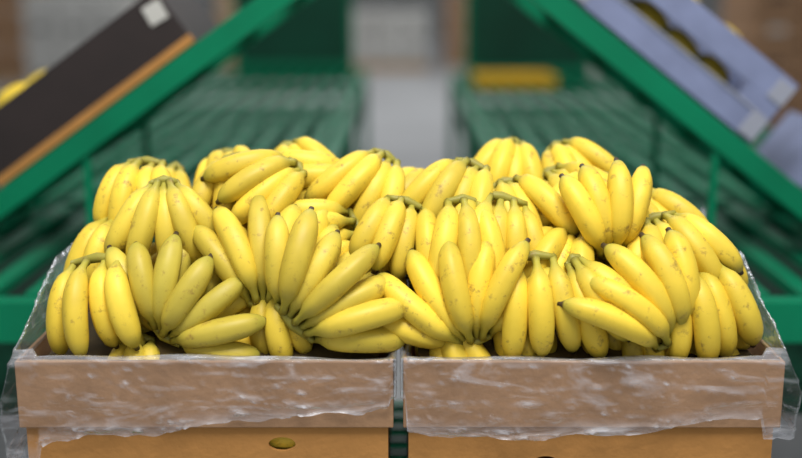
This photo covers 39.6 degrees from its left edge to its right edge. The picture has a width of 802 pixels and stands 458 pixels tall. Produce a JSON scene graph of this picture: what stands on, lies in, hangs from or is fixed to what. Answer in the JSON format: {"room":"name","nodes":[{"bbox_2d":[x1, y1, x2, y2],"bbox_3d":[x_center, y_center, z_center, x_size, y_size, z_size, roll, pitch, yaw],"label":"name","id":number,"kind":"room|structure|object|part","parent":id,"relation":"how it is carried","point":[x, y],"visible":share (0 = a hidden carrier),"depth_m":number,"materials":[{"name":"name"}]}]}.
{"room":"grocery store","nodes":[
{"label":"grocery store","id":0,"kind":"room"},
{"bbox_2d":[0,38,801,457],"bbox_3d":[0.000,-1.154,12.038,28.000,0.001,36.000,0,13,0],"label":"floor","id":1,"kind":"structure","parent":0,"point":[408,111],"depth_m":12.02,"materials":[{"name":"concrete"}]},
{"bbox_2d":[0,0,28,83],"bbox_3d":[-6.000,-2.948,16.761,1.300,1.442,1.000,0,13,0],"label":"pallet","id":2,"kind":"object","parent":1,"relation":"on","point":[13,62],"visible":0.52,"depth_m":16.32,"materials":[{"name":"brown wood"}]},
{"bbox_2d":[22,0,137,78],"bbox_3d":[-4.200,-2.463,14.819,1.300,1.342,1.000,0,13,0],"label":"wall","id":3,"kind":"structure","parent":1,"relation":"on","point":[53,29],"depth_m":14.30,"materials":[{"name":"grey paint"}]},
{"bbox_2d":[0,0,367,413],"bbox_3d":[-0.770,-0.344,4.670,1.366,1.635,5.375,0,13,0],"label":"rack","id":4,"kind":"object","parent":1,"relation":"on","point":[44,209],"visible":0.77,"depth_m":3.53,"materials":[{"name":"green metal"}]},
{"bbox_2d":[0,0,217,186],"bbox_3d":[-0.651,-0.321,2.420,0.482,0.396,0.386,0,13,0],"label":"cardboard box","id":5,"kind":"object","parent":4,"relation":"on","point":[38,114],"visible":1,"depth_m":2.24,"materials":[{"name":"black cardboard"}]},
{"bbox_3d":[-0.835,-0.001,4.747,1.235,0.930,5.375,0,13,0],"label":"frame","id":6,"kind":"part","parent":4,"relation":"part of","materials":[{"name":"green paint"}]},
{"bbox_3d":[-0.680,-1.351,7.040,0.750,0.705,0.050,0,13,0],"label":"panel","id":7,"kind":"part","parent":4,"relation":"part of","materials":[{"name":"green paint"}]},
{"bbox_2d":[217,0,234,69],"bbox_3d":[-2.200,-3.191,17.731,1.300,1.492,1.000,0,13,0],"label":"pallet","id":8,"kind":"object","parent":1,"relation":"on","point":[225,11],"visible":0.09,"depth_m":17.21,"materials":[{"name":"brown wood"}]},
{"bbox_2d":[353,10,427,70],"bbox_3d":[-0.200,-3.274,19.249,1.300,0.992,1.000,0,13,0],"label":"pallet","id":9,"kind":"object","parent":1,"relation":"on","point":[384,47],"visible":0.93,"depth_m":18.79,"materials":[{"name":"grey wood"}]},
{"bbox_2d":[390,400,407,457],"bbox_3d":[0.000,0.730,1.790,1.060,0.795,0.440,0,13,0],"label":"display stand","id":10,"kind":"object","parent":1,"relation":"on","point":[398,433],"visible":0.08,"depth_m":1.77,"materials":[{"name":"green paint"}]},
{"bbox_2d":[14,297,394,457],"bbox_3d":[-0.269,0.174,1.666,0.527,0.342,0.468,0,13,0],"label":"box","id":11,"kind":"object","parent":10,"relation":"on","point":[68,408],"visible":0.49,"depth_m":1.46,"materials":[{"name":"brown cardboard"}]},
{"bbox_2d":[26,352,389,457],"bbox_3d":[-0.257,0.258,1.684,0.479,0.170,0.411,0,13,0],"label":"tray","id":12,"kind":"object","parent":11,"relation":"on","point":[71,422],"depth_m":1.47,"materials":[{"name":"orange cardboard"}]},
{"bbox_2d":[44,136,407,358],"bbox_3d":[-0.233,0.048,1.619,0.500,0.336,0.411,0,13,0],"label":"bananas","id":13,"kind":"object","parent":11,"relation":"in","point":[251,260],"visible":0.9,"depth_m":1.48,"materials":[{"name":"yellow food"}]},
{"bbox_2d":[403,254,784,457],"bbox_3d":[0.263,0.176,1.666,0.530,0.337,0.465,0,13,0],"label":"box","id":14,"kind":"object","parent":10,"relation":"on","point":[453,408],"visible":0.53,"depth_m":1.46,"materials":[{"name":"brown cardboard"}]},
{"bbox_2d":[349,136,762,358],"bbox_3d":[0.209,0.045,1.614,0.563,0.328,0.438,0,13,0],"label":"bananas","id":15,"kind":"object","parent":14,"relation":"in","point":[510,253],"visible":0.94,"depth_m":1.48,"materials":[{"name":"yellow food"}]},
{"bbox_2d":[407,344,772,457],"bbox_3d":[0.252,0.258,1.684,0.483,0.170,0.411,0,13,0],"label":"tray","id":16,"kind":"object","parent":14,"relation":"on","point":[442,422],"depth_m":1.47,"materials":[{"name":"orange cardboard"}]},
{"bbox_2d":[444,0,465,65],"bbox_3d":[1.400,-3.639,20.192,1.200,1.292,1.000,0,13,0],"label":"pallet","id":17,"kind":"object","parent":1,"relation":"on","point":[454,50],"visible":0.27,"depth_m":19.76,"materials":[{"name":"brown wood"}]},
{"bbox_2d":[590,65,601,74],"bbox_3d":[3.000,-2.730,15.785,1.300,1.442,1.000,0,13,0],"label":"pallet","id":18,"kind":"object","parent":1,"relation":"on","point":[593,71],"visible":0.03,"depth_m":15.41,"materials":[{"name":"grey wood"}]},
{"bbox_2d":[449,0,801,413],"bbox_3d":[0.769,-0.301,4.475,1.366,1.635,4.975,0,13,0],"label":"rack","id":19,"kind":"object","parent":1,"relation":"on","point":[691,154],"visible":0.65,"depth_m":3.13,"materials":[{"name":"green metal"}]},
{"bbox_2d":[471,71,557,86],"bbox_3d":[0.620,-0.830,6.163,0.450,0.061,0.359,0,13,0],"label":"crate","id":20,"kind":"object","parent":19,"relation":"on","point":[478,78],"visible":1,"depth_m":6.00,"materials":[{"name":"plastic"}]},
{"bbox_3d":[0.760,-1.264,6.649,0.750,0.705,0.050,0,13,0],"label":"panel","id":21,"kind":"part","parent":19,"relation":"part of","materials":[{"name":"green paint"}]},
{"bbox_3d":[0.875,0.043,4.551,1.155,0.930,4.975,0,13,0],"label":"frame","id":22,"kind":"part","parent":19,"relation":"part of","materials":[{"name":"green paint"}]},
{"bbox_2d":[572,0,798,143],"bbox_3d":[0.562,-0.416,2.402,0.474,0.416,0.388,0,13,0],"label":"cardboard box","id":23,"kind":"object","parent":19,"relation":"on","point":[700,54],"visible":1,"depth_m":2.23,"materials":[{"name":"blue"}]},
{"bbox_2d":[756,111,801,187],"bbox_3d":[1.062,-0.035,2.487,0.474,0.416,0.388,0,13,0],"label":"cardboard box","id":24,"kind":"object","parent":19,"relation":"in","point":[782,147],"visible":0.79,"depth_m":2.52,"materials":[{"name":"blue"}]},
{"bbox_2d":[721,0,801,145],"bbox_3d":[3.600,-1.446,9.924,1.300,1.492,1.000,0,13,0],"label":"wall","id":25,"kind":"structure","parent":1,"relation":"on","point":[773,28],"depth_m":9.42,"materials":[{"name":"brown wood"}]},
{"bbox_2d":[200,0,731,37],"bbox_3d":[0.000,-8.496,28.841,28.000,7.000,0.001,0,13,0],"label":"wall","id":26,"kind":"structure","parent":0,"point":[435,9],"depth_m":29.43,"materials":[{"name":"paint"}]}
]}

